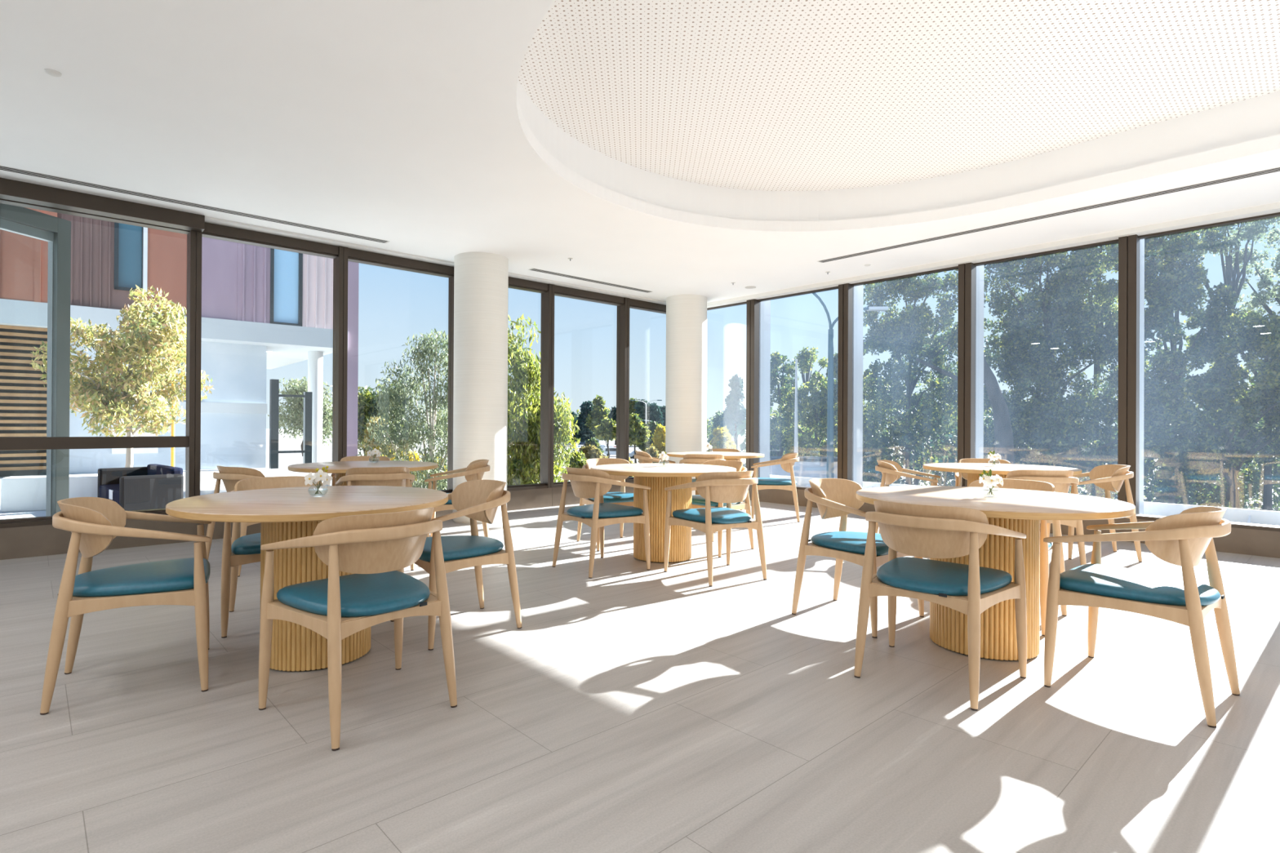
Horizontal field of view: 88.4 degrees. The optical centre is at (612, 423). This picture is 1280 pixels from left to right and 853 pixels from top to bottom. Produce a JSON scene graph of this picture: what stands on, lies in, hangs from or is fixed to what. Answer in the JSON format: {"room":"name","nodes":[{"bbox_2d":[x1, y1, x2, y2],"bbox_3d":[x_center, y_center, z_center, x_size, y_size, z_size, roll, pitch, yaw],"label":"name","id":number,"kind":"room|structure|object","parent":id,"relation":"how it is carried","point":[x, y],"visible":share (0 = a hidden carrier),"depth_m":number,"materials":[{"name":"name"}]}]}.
{"room":"eatery","nodes":[
{"label":"eatery","id":0,"kind":"room"},
{"bbox_2d":[0,481,633,559],"bbox_3d":[-3.015,1.025,6.966,11.200,0.355,0.166,0,0,-42],"label":"wall","id":1,"kind":"structure","parent":0,"point":[20,542],"depth_m":5.83,"materials":[{"name":"brown stone"}]},
{"bbox_2d":[0,198,196,528],"bbox_3d":[-4.434,-0.523,5.705,1.382,2.723,0.185,0,0,-42],"label":"window","id":2,"kind":"structure","parent":1,"relation":"in","point":[188,441],"depth_m":5.91,"materials":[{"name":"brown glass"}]},
{"bbox_2d":[194,222,343,496],"bbox_3d":[-3.416,-0.515,6.607,1.342,2.723,0.185,0,0,-42],"label":"window","id":3,"kind":"structure","parent":1,"relation":"in","point":[214,231],"depth_m":6.69,"materials":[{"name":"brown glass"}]},
{"bbox_2d":[342,246,453,493],"bbox_3d":[-2.406,-0.507,7.503,1.362,2.723,0.185,0,0,-42],"label":"window","id":4,"kind":"structure","parent":1,"relation":"in","point":[351,255],"depth_m":7.54,"materials":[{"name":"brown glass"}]},
{"bbox_2d":[506,276,551,490],"bbox_3d":[-1.385,-0.499,8.408,1.372,2.723,0.185,0,0,-42],"label":"window","id":5,"kind":"structure","parent":1,"relation":"in","point":[545,289],"depth_m":8.79,"materials":[{"name":"brown metal"}]},
{"bbox_2d":[551,284,627,487],"bbox_3d":[-0.355,-0.491,9.320,1.382,2.723,0.185,0,0,-42],"label":"window","id":6,"kind":"structure","parent":1,"relation":"in","point":[621,303],"depth_m":9.68,"materials":[{"name":"brown metal"}]},
{"bbox_2d":[626,297,666,482],"bbox_3d":[0.673,-0.483,10.232,1.372,2.723,0.185,0,0,-42],"label":"window","id":7,"kind":"structure","parent":1,"relation":"in","point":[632,304],"depth_m":9.73,"materials":[{"name":"brown metal"}]},
{"bbox_2d":[0,500,1279,852],"bbox_3d":[1.456,1.173,1.966,11.260,0.120,13.460,0,0,-42],"label":"floor","id":8,"kind":"structure","parent":0,"point":[632,708],"depth_m":2.43,"materials":[{"name":"wood"}]},
{"bbox_2d":[40,497,211,715],"bbox_3d":[-2.035,0.709,2.812,0.544,0.780,0.601,0,0,-31],"label":"dining chair","id":9,"kind":"object","parent":8,"relation":"on","point":[93,522],"visible":0.99,"depth_m":2.64,"materials":[{"name":"brown wood"}]},
{"bbox_2d":[205,466,265,577],"bbox_3d":[-2.734,0.711,5.051,0.601,0.780,0.544,0,0,32],"label":"dining chair","id":10,"kind":"object","parent":8,"relation":"on","point":[230,476],"visible":0.34,"depth_m":4.82,"materials":[{"name":"brown wood"}]},
{"bbox_2d":[221,475,323,638],"bbox_3d":[-1.880,0.712,3.739,0.601,0.780,0.544,0,0,-32],"label":"dining chair","id":11,"kind":"object","parent":8,"relation":"on","point":[246,549],"visible":0.35,"depth_m":3.46,"materials":[{"name":"brown wood"}]},
{"bbox_2d":[165,485,448,671],"bbox_3d":[-1.404,0.728,3.136,1.203,0.747,1.203,0,0,0],"label":"round table","id":12,"kind":"object","parent":8,"relation":"on","point":[286,513],"visible":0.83,"depth_m":2.91,"materials":[{"name":"brown wood"}]},
{"bbox_2d":[307,484,328,497],"bbox_3d":[-1.417,0.326,3.169,0.092,0.056,0.092,0,0,0],"label":"glass vase","id":13,"kind":"object","parent":12,"relation":"on","point":[311,485],"visible":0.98,"depth_m":3.16,"materials":[{"name":"glass"}]},
{"bbox_2d":[304,466,332,493],"bbox_3d":[-1.415,0.275,3.171,0.124,0.135,0.066,0,0,-24],"label":"bunch","id":14,"kind":"object","parent":13,"relation":"on","point":[319,476],"visible":1,"depth_m":3.16,"materials":[{"name":"white"}]},
{"bbox_2d":[258,507,457,751],"bbox_3d":[-0.963,0.714,2.567,0.544,0.780,0.601,0,0,43],"label":"dining chair","id":15,"kind":"object","parent":8,"relation":"on","point":[376,548],"visible":1,"depth_m":2.42,"materials":[{"name":"wood"}]},
{"bbox_2d":[331,455,390,485],"bbox_3d":[-2.363,0.716,6.303,0.601,0.780,0.544,0,0,-21],"label":"dining chair","id":16,"kind":"object","parent":8,"relation":"on","point":[364,458],"visible":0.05,"depth_m":6.50,"materials":[{"name":"brown wood"}]},
{"bbox_2d":[288,460,438,485],"bbox_3d":[-2.122,0.731,5.661,1.203,0.747,1.203,0,0,0],"label":"round table","id":17,"kind":"object","parent":8,"relation":"on","point":[340,468],"visible":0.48,"depth_m":5.51,"materials":[{"name":"brown"}]},
{"bbox_2d":[335,466,414,570],"bbox_3d":[-1.813,0.716,5.077,0.601,0.780,0.544,0,0,-24],"label":"dining chair","id":18,"kind":"object","parent":8,"relation":"on","point":[377,476],"visible":0.31,"depth_m":4.87,"materials":[{"name":"brown wood"}]},
{"bbox_2d":[390,480,521,650],"bbox_3d":[-0.845,0.717,3.586,0.544,0.780,0.601,0,0,-36],"label":"dining chair","id":19,"kind":"object","parent":8,"relation":"on","point":[480,500],"visible":0.74,"depth_m":3.51,"materials":[{"name":"brown wood"}]},
{"bbox_2d":[424,459,489,537],"bbox_3d":[-1.364,0.720,5.859,0.544,0.780,0.601,0,0,-11],"label":"dining chair","id":20,"kind":"object","parent":8,"relation":"on","point":[475,470],"visible":0.42,"depth_m":5.67,"materials":[{"name":"brown wood"}]},
{"bbox_2d":[453,252,508,524],"bbox_3d":[-1.510,-0.389,7.559,0.610,3.002,0.610,0,0,0],"label":"column","id":21,"kind":"structure","parent":8,"relation":"on","point":[481,279],"depth_m":7.30,"materials":[{"name":"paint"}]},
{"bbox_2d":[552,466,650,578],"bbox_3d":[-0.099,0.725,5.060,0.544,0.780,0.601,0,0,-39],"label":"dining chair","id":22,"kind":"object","parent":8,"relation":"on","point":[587,483],"visible":1,"depth_m":4.90,"materials":[{"name":"brown wood"}]},
{"bbox_2d":[577,457,633,551],"bbox_3d":[0.010,0.728,6.080,0.601,0.780,0.544,0,0,-28],"label":"dining chair","id":23,"kind":"object","parent":8,"relation":"on","point":[622,498],"visible":0.42,"depth_m":6.14,"materials":[{"name":"brown wood"}]},
{"bbox_2d":[634,450,675,463],"bbox_3d":[0.544,0.737,8.218,0.544,0.780,0.601,0,0,0],"label":"dining chair","id":24,"kind":"object","parent":8,"relation":"on","point":[643,457],"visible":0.3,"depth_m":8.02,"materials":[{"name":"brown wood"}]},
{"bbox_2d":[590,463,736,563],"bbox_3d":[0.419,0.744,5.471,1.203,0.747,1.203,0,0,0],"label":"round table","id":25,"kind":"object","parent":8,"relation":"on","point":[658,477],"visible":0.8,"depth_m":5.26,"materials":[{"name":"beige"}]},
{"bbox_2d":[665,293,706,495],"bbox_3d":[1.107,-0.369,9.846,0.610,3.002,0.610,0,0,0],"label":"column","id":26,"kind":"structure","parent":8,"relation":"on","point":[686,395],"depth_m":9.58,"materials":[{"name":"paint"}]},
{"bbox_2d":[679,453,725,490],"bbox_3d":[1.048,0.738,7.562,0.601,0.780,0.544,0,0,7],"label":"dining chair","id":27,"kind":"object","parent":8,"relation":"on","point":[695,459],"visible":0.21,"depth_m":7.34,"materials":[{"name":"brown wood"}]},
{"bbox_2d":[663,471,766,586],"bbox_3d":[0.771,0.729,4.828,0.601,0.780,0.544,0,0,-26],"label":"dining chair","id":28,"kind":"object","parent":8,"relation":"on","point":[728,487],"visible":1,"depth_m":4.66,"materials":[{"name":"brown wood"}]},
{"bbox_2d":[666,451,764,495],"bbox_3d":[1.283,0.755,8.222,1.203,0.747,1.203,0,0,0],"label":"round table","id":29,"kind":"object","parent":8,"relation":"on","point":[727,455],"visible":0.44,"depth_m":8.05,"materials":[{"name":"beige"}]},
{"bbox_2d":[691,460,754,557],"bbox_3d":[0.904,0.733,5.866,0.544,0.780,0.601,0,0,-41],"label":"dining chair","id":30,"kind":"object","parent":8,"relation":"on","point":[698,501],"visible":0.29,"depth_m":5.78,"materials":[{"name":"brown wood"}]},
{"bbox_2d":[751,453,799,522],"bbox_3d":[1.937,0.743,7.802,0.544,0.780,0.601,0,0,14],"label":"dining chair","id":31,"kind":"object","parent":8,"relation":"on","point":[787,462],"visible":0.88,"depth_m":7.57,"materials":[{"name":"brown wood"}]},
{"bbox_2d":[791,478,924,638],"bbox_3d":[1.410,0.730,3.805,0.601,0.780,0.544,0,0,-42],"label":"dining chair","id":32,"kind":"object","parent":8,"relation":"on","point":[833,497],"visible":0.73,"depth_m":3.79,"materials":[{"name":"brown wood"}]},
{"bbox_2d":[875,459,940,533],"bbox_3d":[2.741,0.743,6.124,0.544,0.780,0.601,0,0,29],"label":"dining chair","id":33,"kind":"object","parent":8,"relation":"on","point":[891,471],"visible":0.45,"depth_m":6.03,"materials":[{"name":"brown wood"}]},
{"bbox_2d":[853,500,1026,711],"bbox_3d":[1.424,0.727,2.906,0.601,0.780,0.544,0,0,44],"label":"dining chair","id":34,"kind":"object","parent":8,"relation":"on","point":[931,531],"visible":1,"depth_m":2.76,"materials":[{"name":"brown wood"}]},
{"bbox_2d":[954,458,1010,486],"bbox_3d":[3.655,0.749,6.436,0.601,0.780,0.544,0,0,22],"label":"dining chair","id":35,"kind":"object","parent":8,"relation":"on","point":[958,476],"visible":0.06,"depth_m":6.63,"materials":[{"name":"brown wood"}]},
{"bbox_2d":[856,485,1135,661],"bbox_3d":[1.869,0.745,3.317,1.203,0.747,1.203,0,0,0],"label":"round table","id":36,"kind":"object","parent":8,"relation":"on","point":[1019,510],"visible":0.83,"depth_m":3.10,"materials":[{"name":"beige"}]},
{"bbox_2d":[980,485,1001,497],"bbox_3d":[1.904,0.344,3.309,0.092,0.056,0.092,0,0,0],"label":"glass vase","id":37,"kind":"object","parent":36,"relation":"on","point":[983,486],"visible":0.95,"depth_m":3.31,"materials":[{"name":"glass"}]},
{"bbox_2d":[978,469,1003,494],"bbox_3d":[1.907,0.296,3.312,0.108,0.129,0.065,0,0,30],"label":"bunch","id":38,"kind":"object","parent":37,"relation":"on","point":[987,479],"visible":1,"depth_m":3.30,"materials":[{"name":"white"}]},
{"bbox_2d":[923,462,1081,486],"bbox_3d":[3.410,0.760,5.813,1.203,0.747,1.203,0,0,0],"label":"round table","id":39,"kind":"object","parent":8,"relation":"on","point":[973,470],"visible":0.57,"depth_m":5.72,"materials":[{"name":"beige"}]},
{"bbox_2d":[968,479,1066,635],"bbox_3d":[2.292,0.734,3.851,0.544,0.780,0.601,0,0,-40],"label":"dining chair","id":40,"kind":"object","parent":8,"relation":"on","point":[1046,548],"visible":0.19,"depth_m":3.77,"materials":[{"name":"brown wood"}]},
{"bbox_2d":[1002,470,1086,565],"bbox_3d":[3.299,0.743,5.147,0.601,0.780,0.544,0,0,9],"label":"dining chair","id":41,"kind":"object","parent":8,"relation":"on","point":[1062,480],"visible":0.28,"depth_m":4.91,"materials":[{"name":"brown wood"}]},
{"bbox_2d":[1046,464,1142,562],"bbox_3d":[4.140,0.749,5.678,0.544,0.780,0.601,0,0,17],"label":"dining chair","id":42,"kind":"object","parent":8,"relation":"on","point":[1110,477],"visible":0.48,"depth_m":5.47,"materials":[{"name":"brown wood"}]},
{"bbox_2d":[1043,506,1239,728],"bbox_3d":[2.229,0.731,2.771,0.601,0.780,0.544,0,0,-39],"label":"dining chair","id":43,"kind":"object","parent":8,"relation":"on","point":[1182,540],"visible":1,"depth_m":2.64,"materials":[{"name":"brown wood"}]},
{"bbox_2d":[0,0,1279,302],"bbox_3d":[1.473,-2.137,1.968,11.250,0.500,13.450,0,0,-42],"label":"ceiling","id":44,"kind":"structure","parent":0,"point":[412,125],"depth_m":4.91,"materials":[{"name":"white paint"}]},
{"bbox_2d":[0,177,204,231],"bbox_3d":[-4.878,-1.848,5.116,2.925,0.128,0.145,0,0,-42],"label":"trim","id":45,"kind":"structure","parent":44,"relation":"attached to","point":[10,189],"depth_m":5.53,"materials":[{"name":"brown metal"}]},
{"bbox_2d":[0,165,390,243],"bbox_3d":[-4.305,-1.907,5.152,5.230,0.006,0.102,0,0,-42],"label":"ceiling vent","id":46,"kind":"object","parent":44,"relation":"in","point":[2,167],"visible":1,"depth_m":5.66,"materials":[{"name":"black metal"}]},
{"bbox_2d":[204,216,666,305],"bbox_3d":[-2.942,-1.896,6.908,11.200,0.042,0.220,0,0,-42],"label":"trim","id":47,"kind":"structure","parent":44,"relation":"attached to","point":[208,220],"depth_m":7.19,"materials":[{"name":"white paint"}]},
{"bbox_2d":[528,267,652,293],"bbox_3d":[-0.224,-1.876,8.716,2.065,0.006,0.100,0,0,-42],"label":"ceiling vent","id":48,"kind":"object","parent":44,"relation":"in","point":[532,268],"visible":1,"depth_m":8.64,"materials":[{"name":"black metal"}]},
{"bbox_2d":[518,0,1279,191],"bbox_3d":[2.723,-2.317,3.009,4.860,0.040,7.750,0,0,-42],"label":"panel","id":49,"kind":"object","parent":44,"relation":"attached to","point":[751,95],"visible":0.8,"depth_m":4.36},
{"bbox_2d":[706,201,1279,307],"bbox_3d":[5.689,-1.839,5.565,0.186,0.072,13.240,0,0,-42],"label":"trim","id":50,"kind":"structure","parent":44,"relation":"attached to","point":[1270,208],"depth_m":6.89,"materials":[{"name":"white paint"}]},
{"bbox_2d":[817,166,1279,262],"bbox_3d":[5.199,-1.859,4.463,0.100,0.006,8.440,0,0,-42],"label":"ceiling vent","id":51,"kind":"object","parent":44,"relation":"in","point":[1276,169],"visible":1,"depth_m":5.77,"materials":[{"name":"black metal"}]},
{"bbox_2d":[748,484,1279,558],"bbox_3d":[5.672,1.081,5.663,0.167,0.328,13.400,0,0,-42],"label":"wall","id":52,"kind":"structure","parent":0,"point":[1261,543],"depth_m":5.83,"materials":[{"name":"metal"}]},
{"bbox_2d":[706,299,770,477],"bbox_3d":[1.770,-0.642,10.254,0.415,3.242,1.354,0,0,-42],"label":"window","id":53,"kind":"structure","parent":52,"relation":"in","point":[765,365],"depth_m":9.77,"materials":[{"name":"brown metal"}]},
{"bbox_2d":[750,284,863,489],"bbox_3d":[2.685,-0.640,9.222,0.415,3.242,1.534,0,0,-42],"label":"window","id":54,"kind":"structure","parent":52,"relation":"in","point":[755,348],"depth_m":8.74,"materials":[{"name":"brown metal"}]},
{"bbox_2d":[842,263,984,486],"bbox_3d":[3.665,-0.638,8.116,0.415,3.242,1.549,0,0,-42],"label":"window","id":55,"kind":"structure","parent":52,"relation":"in","point":[848,289],"depth_m":7.63,"materials":[{"name":"brown metal"}]},
{"bbox_2d":[964,235,1144,518],"bbox_3d":[4.647,-0.635,7.008,0.415,3.242,1.539,0,0,-42],"label":"window","id":56,"kind":"structure","parent":52,"relation":"in","point":[970,371],"depth_m":6.56,"materials":[{"name":"brown metal"}]},
{"bbox_2d":[1126,212,1279,531],"bbox_3d":[5.567,-0.633,5.970,0.415,3.242,1.364,0,0,-42],"label":"window","id":57,"kind":"structure","parent":52,"relation":"in","point":[1133,241],"depth_m":6.31,"materials":[{"name":"brown metal"}]},
{"bbox_3d":[5.986,1.372,5.808,0.500,0.750,13.200,0,0,-42],"label":"trim","id":58,"kind":"structure","parent":52,"relation":"attached to","visible":0},
{"bbox_2d":[769,475,1279,525],"bbox_3d":[6.003,0.905,5.822,0.540,0.185,13.200,0,0,-42],"label":"window ledge","id":59,"kind":"object","parent":58,"relation":"on","point":[1232,514],"visible":0.09,"depth_m":6.53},
{"label":"outside","id":60,"kind":"structure","parent":0,"visible":0},
{"bbox_2d":[0,469,329,519],"bbox_3d":[-19.875,1.677,12.111,22.400,1.100,29.860,0,0,-42],"label":"pavement","id":61,"kind":"structure","parent":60,"point":[207,483],"depth_m":12.00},
{"bbox_2d":[0,474,97,512],"bbox_3d":[-7.389,0.961,9.297,1.800,0.450,0.400,0,0,-30],"label":"concrete block","id":62,"kind":"object","parent":61,"relation":"on","point":[18,493],"visible":0.51,"depth_m":8.85,"materials":[{"name":"concrete"}]},
{"bbox_2d":[30,284,213,467],"bbox_3d":[-8.229,-0.571,11.043,2.535,3.535,1.754,0,0,0],"label":"tree","id":63,"kind":"object","parent":61,"relation":"on","point":[143,348],"visible":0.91,"depth_m":10.79,"materials":[{"name":"green plant"}]},
{"bbox_2d":[97,463,183,511],"bbox_3d":[-6.379,0.890,8.892,1.360,0.600,0.706,0,0,42],"label":"seat","id":64,"kind":"object","parent":61,"relation":"on","point":[154,486],"visible":0.73,"depth_m":8.52,"materials":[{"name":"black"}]},
{"bbox_2d":[98,484,119,504],"bbox_3d":[-6.401,0.980,8.882,1.200,0.260,0.650,0,0,42],"label":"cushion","id":65,"kind":"object","parent":64,"relation":"on","point":[109,491],"depth_m":8.68,"materials":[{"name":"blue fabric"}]},
{"bbox_2d":[0,207,359,476],"bbox_3d":[-16.182,-5.340,16.933,16.060,15.200,9.145,0,0,-39],"label":"building","id":66,"kind":"structure","parent":61,"relation":"on","point":[263,308],"depth_m":16.37,"materials":[{"name":"paint"}]},
{"bbox_2d":[267,376,332,456],"bbox_3d":[-11.118,-0.262,24.031,2.655,2.970,1.849,0,0,-3],"label":"tree","id":67,"kind":"object","parent":61,"relation":"on","point":[295,409],"visible":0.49,"depth_m":23.73,"materials":[{"name":"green plant"}]},
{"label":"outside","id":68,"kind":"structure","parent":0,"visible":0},
{"bbox_3d":[9.529,5.434,30.986,6.452,1.600,10.000,0,0,0],"label":"road","id":69,"kind":"object","parent":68,"visible":0},
{"bbox_2d":[769,456,881,481],"bbox_3d":[9.755,3.099,29.925,5.320,3.054,1.900,0,0,4],"label":"truck","id":70,"kind":"object","parent":69,"relation":"on","point":[815,467],"visible":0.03,"depth_m":29.11,"materials":[{"name":"white metal"}]},
{"bbox_3d":[-5.474,-0.531,4.783,1.402,2.723,0.185,0,0,-42],"label":"window","id":71,"kind":"structure","parent":0,"visible":0},
{"bbox_2d":[0,203,71,516],"bbox_3d":[-5.264,-0.378,5.538,0.105,3.030,1.303,0,0,12],"label":"door","id":72,"kind":"structure","parent":71,"relation":"attached to","point":[57,233],"depth_m":6.05,"materials":[{"name":"grey"}]},
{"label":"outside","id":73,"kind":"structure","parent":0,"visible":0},
{"bbox_2d":[253,428,1279,510],"bbox_3d":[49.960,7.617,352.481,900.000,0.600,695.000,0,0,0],"label":"ground","id":74,"kind":"structure","parent":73,"point":[286,443],"depth_m":135.46,"materials":[{"name":"concrete"}]},
{"bbox_2d":[363,416,396,455],"bbox_3d":[-9.155,2.896,26.038,1.358,6.462,1.314,0,0,-42],"label":"young tree","id":75,"kind":"object","parent":74,"relation":"on","point":[367,434],"visible":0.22,"depth_m":25.75,"materials":[{"name":"green plant"}]},
{"bbox_2d":[357,378,406,453],"bbox_3d":[-21.760,1.010,60.224,6.079,10.295,6.653,0,0,-19],"label":"round tree","id":76,"kind":"object","parent":74,"relation":"on","point":[366,406],"visible":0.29,"depth_m":58.70,"materials":[{"name":"green plant"}]},
{"bbox_2d":[355,328,448,489],"bbox_3d":[-3.725,2.025,13.519,2.698,8.195,2.078,0,0,29],"label":"tree","id":77,"kind":"object","parent":74,"relation":"on","point":[397,399],"visible":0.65,"depth_m":13.36,"materials":[{"name":"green plant"}]},
{"bbox_2d":[506,314,580,485],"bbox_3d":[-1.716,2.013,12.499,2.174,8.224,1.933,0,0,-17],"label":"tree","id":78,"kind":"object","parent":74,"relation":"on","point":[523,467],"visible":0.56,"depth_m":12.23,"materials":[{"name":"green plant"}]},
{"bbox_2d":[563,450,586,473],"bbox_3d":[-1.837,3.815,36.032,1.939,4.750,2.031,0,0,4],"label":"shrub","id":79,"kind":"object","parent":74,"relation":"on","point":[578,460],"visible":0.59,"depth_m":35.50,"materials":[{"name":"green plant"}]},
{"bbox_2d":[574,400,596,442],"bbox_3d":[-8.019,-0.278,209.944,8.047,14.009,8.053,0,0,0],"label":"evergreen tree","id":80,"kind":"object","parent":74,"relation":"on","point":[584,433],"visible":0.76,"depth_m":208.37,"materials":[{"name":"green plant"}]},
{"bbox_2d":[577,444,608,459],"bbox_3d":[-1.556,3.824,45.176,2.370,4.797,2.261,0,0,19],"label":"shrub","id":81,"kind":"object","parent":74,"relation":"on","point":[591,451],"visible":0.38,"depth_m":44.54,"materials":[{"name":"green plant"}]},
{"bbox_2d":[584,394,610,431],"bbox_3d":[-4.488,-1.126,204.891,8.395,15.519,8.172,0,0,0],"label":"tree","id":82,"kind":"object","parent":74,"relation":"on","point":[599,412],"visible":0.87,"depth_m":203.49,"materials":[{"name":"green plant"}]},
{"bbox_2d":[593,417,616,457],"bbox_3d":[-0.491,2.844,70.013,3.224,6.916,2.566,0,0,0],"label":"tree","id":83,"kind":"object","parent":74,"relation":"on","point":[606,430],"visible":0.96,"depth_m":69.42,"materials":[{"name":"green plant"}]},
{"bbox_2d":[629,413,651,463],"bbox_3d":[2.159,2.677,59.957,2.852,7.215,2.580,0,0,0],"label":"tree","id":84,"kind":"object","parent":74,"relation":"on","point":[639,434],"visible":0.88,"depth_m":59.44,"materials":[{"name":"green plant"}]},
{"bbox_2d":[398,406,888,471],"bbox_3d":[-22.652,2.627,189.000,202.387,18.379,289.739,0,0,0],"label":"treeline","id":85,"kind":"object","parent":74,"relation":"on","point":[740,430],"visible":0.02,"depth_m":60.15,"materials":[{"name":"green plant"}]},
{"bbox_2d":[635,420,658,451],"bbox_3d":[3.681,3.003,61.939,3.106,6.576,3.106,0,0,0],"label":"bush","id":86,"kind":"object","parent":74,"relation":"on","point":[652,425],"visible":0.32,"depth_m":61.37,"materials":[{"name":"green plant"}]},
{"bbox_2d":[646,402,663,426],"bbox_3d":[12.169,0.369,189.758,7.166,13.035,7.367,0,0,0],"label":"tree","id":87,"kind":"object","parent":74,"relation":"on","point":[654,414],"visible":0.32,"depth_m":188.80,"materials":[{"name":"green plant"}]},
{"bbox_2d":[649,423,665,463],"bbox_3d":[3.038,3.135,42.028,1.294,6.219,1.279,0,0,0],"label":"bush","id":88,"kind":"object","parent":74,"relation":"on","point":[659,437],"visible":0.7,"depth_m":41.69,"materials":[{"name":"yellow plant"}]},
{"bbox_2d":[709,425,736,448],"bbox_3d":[6.280,3.200,38.056,1.648,6.098,1.911,0,0,31],"label":"bush","id":89,"kind":"object","parent":74,"relation":"on","point":[722,439],"visible":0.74,"depth_m":37.68,"materials":[{"name":"green plant"}]},
{"bbox_2d":[720,373,746,448],"bbox_3d":[16.691,-0.174,90.322,4.077,13.225,3.992,0,0,0],"label":"evergreen tree","id":90,"kind":"object","parent":74,"relation":"on","point":[735,412],"visible":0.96,"depth_m":89.38,"materials":[{"name":"green plant"}]},
{"bbox_2d":[769,351,801,456],"bbox_3d":[11.092,0.812,43.886,3.190,10.945,3.787,0,0,7],"label":"tree","id":91,"kind":"object","parent":74,"relation":"on","point":[776,448],"visible":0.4,"depth_m":43.35,"materials":[{"name":"green plant"}]},
{"bbox_2d":[794,359,798,456],"bbox_3d":[9.502,1.468,33.996,0.320,9.548,0.320,0,0,0],"label":"mast","id":92,"kind":"object","parent":74,"relation":"on","point":[796,431],"visible":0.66,"depth_m":33.94,"materials":[{"name":"grey"}]},
{"bbox_2d":[774,370,837,456],"bbox_3d":[12.042,1.622,38.988,4.775,9.298,3.952,0,0,0],"label":"tree","id":93,"kind":"object","parent":74,"relation":"on","point":[815,405],"visible":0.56,"depth_m":38.65,"materials":[{"name":"green plant"}]},
{"bbox_2d":[792,346,827,433],"bbox_3d":[15.134,0.209,49.934,2.200,12.253,3.144,0,0,-15],"label":"tree","id":94,"kind":"object","parent":74,"relation":"on","point":[806,362],"visible":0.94,"depth_m":50.00,"materials":[{"name":"green plant"}]},
{"bbox_2d":[812,293,888,478],"bbox_3d":[7.246,0.757,21.998,3.840,10.882,0.292,0,0,0],"label":"street lamp","id":95,"kind":"object","parent":74,"relation":"on","point":[830,444],"visible":0.56,"depth_m":21.93,"materials":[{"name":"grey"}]},
{"bbox_2d":[825,346,882,467],"bbox_3d":[12.821,0.914,34.991,2.492,10.735,3.695,0,0,-3],"label":"tree","id":96,"kind":"object","parent":74,"relation":"on","point":[866,372],"visible":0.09,"depth_m":35.28,"materials":[{"name":"green plant"}]},
{"bbox_2d":[862,372,991,485],"bbox_3d":[14.056,1.821,30.049,5.772,8.877,3.854,0,0,0],"label":"tree","id":97,"kind":"object","parent":74,"relation":"on","point":[877,409],"visible":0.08,"depth_m":29.61,"materials":[{"name":"green plant"}]},
{"bbox_2d":[862,269,996,484],"bbox_3d":[12.509,-0.418,26.990,4.878,13.347,3.850,0,0,0],"label":"tree","id":98,"kind":"object","parent":74,"relation":"on","point":[906,333],"visible":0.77,"depth_m":26.45,"materials":[{"name":"green plant"}]},
{"bbox_2d":[915,352,1014,464],"bbox_3d":[10.871,1.358,20.213,2.868,9.708,0.589,0,0,11],"label":"leaning tree","id":99,"kind":"object","parent":74,"relation":"on","point":[1003,434],"visible":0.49,"depth_m":19.85,"materials":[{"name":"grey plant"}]},
{"bbox_2d":[983,245,1151,448],"bbox_3d":[17.519,-0.665,25.953,6.658,13.883,3.904,0,0,0],"label":"tree","id":100,"kind":"object","parent":74,"relation":"on","point":[1030,348],"visible":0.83,"depth_m":25.19,"materials":[{"name":"green plant"}]},
{"bbox_2d":[862,390,1279,511],"bbox_3d":[21.994,2.799,28.020,27.984,8.079,11.799,0,0,0],"label":"undergrowth","id":101,"kind":"object","parent":74,"relation":"on","point":[1212,492],"visible":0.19,"depth_m":24.99,"materials":[{"name":"green plant"}]},
{"bbox_2d":[983,377,1164,480],"bbox_3d":[16.158,2.351,23.962,6.098,7.872,3.605,0,0,0],"label":"tree","id":102,"kind":"object","parent":74,"relation":"on","point":[1026,417],"visible":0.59,"depth_m":22.92,"materials":[{"name":"green plant"}]},
{"bbox_2d":[1051,243,1146,495],"bbox_3d":[20.709,-1.255,28.074,3.538,15.100,3.626,0,0,0],"label":"tree","id":103,"kind":"object","parent":74,"relation":"on","point":[1100,298],"visible":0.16,"depth_m":27.47,"materials":[{"name":"green plant"}]},
{"bbox_2d":[1094,226,1253,503],"bbox_3d":[20.446,-0.666,23.982,3.703,13.900,3.717,0,0,0],"label":"tree","id":104,"kind":"object","parent":74,"relation":"on","point":[1176,288],"visible":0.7,"depth_m":23.12,"materials":[{"name":"green plant"}]},
{"bbox_2d":[1097,377,1279,508],"bbox_3d":[20.555,2.359,21.953,6.880,7.855,3.632,0,0,0],"label":"tree","id":105,"kind":"object","parent":74,"relation":"on","point":[1204,446],"visible":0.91,"depth_m":21.43,"materials":[{"name":"green plant"}]},
{"bbox_2d":[1156,216,1279,506],"bbox_3d":[23.460,-0.959,25.066,3.728,14.524,3.438,0,0,0],"label":"tree","id":106,"kind":"object","parent":74,"relation":"on","point":[1255,228],"visible":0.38,"depth_m":24.76,"materials":[{"name":"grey plant"}]},
{"bbox_2d":[1183,307,1279,511],"bbox_3d":[22.855,1.112,22.938,4.432,10.353,3.644,0,0,0],"label":"tree","id":107,"kind":"object","parent":74,"relation":"on","point":[1264,335],"visible":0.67,"depth_m":22.47,"materials":[{"name":"green plant"}]},
{"bbox_2d":[1221,228,1279,315],"bbox_3d":[25.894,-0.572,24.966,2.993,13.776,3.664,0,0,0],"label":"tree","id":108,"kind":"object","parent":74,"relation":"on","point":[1264,281],"visible":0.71,"depth_m":25.63,"materials":[{"name":"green plant"}]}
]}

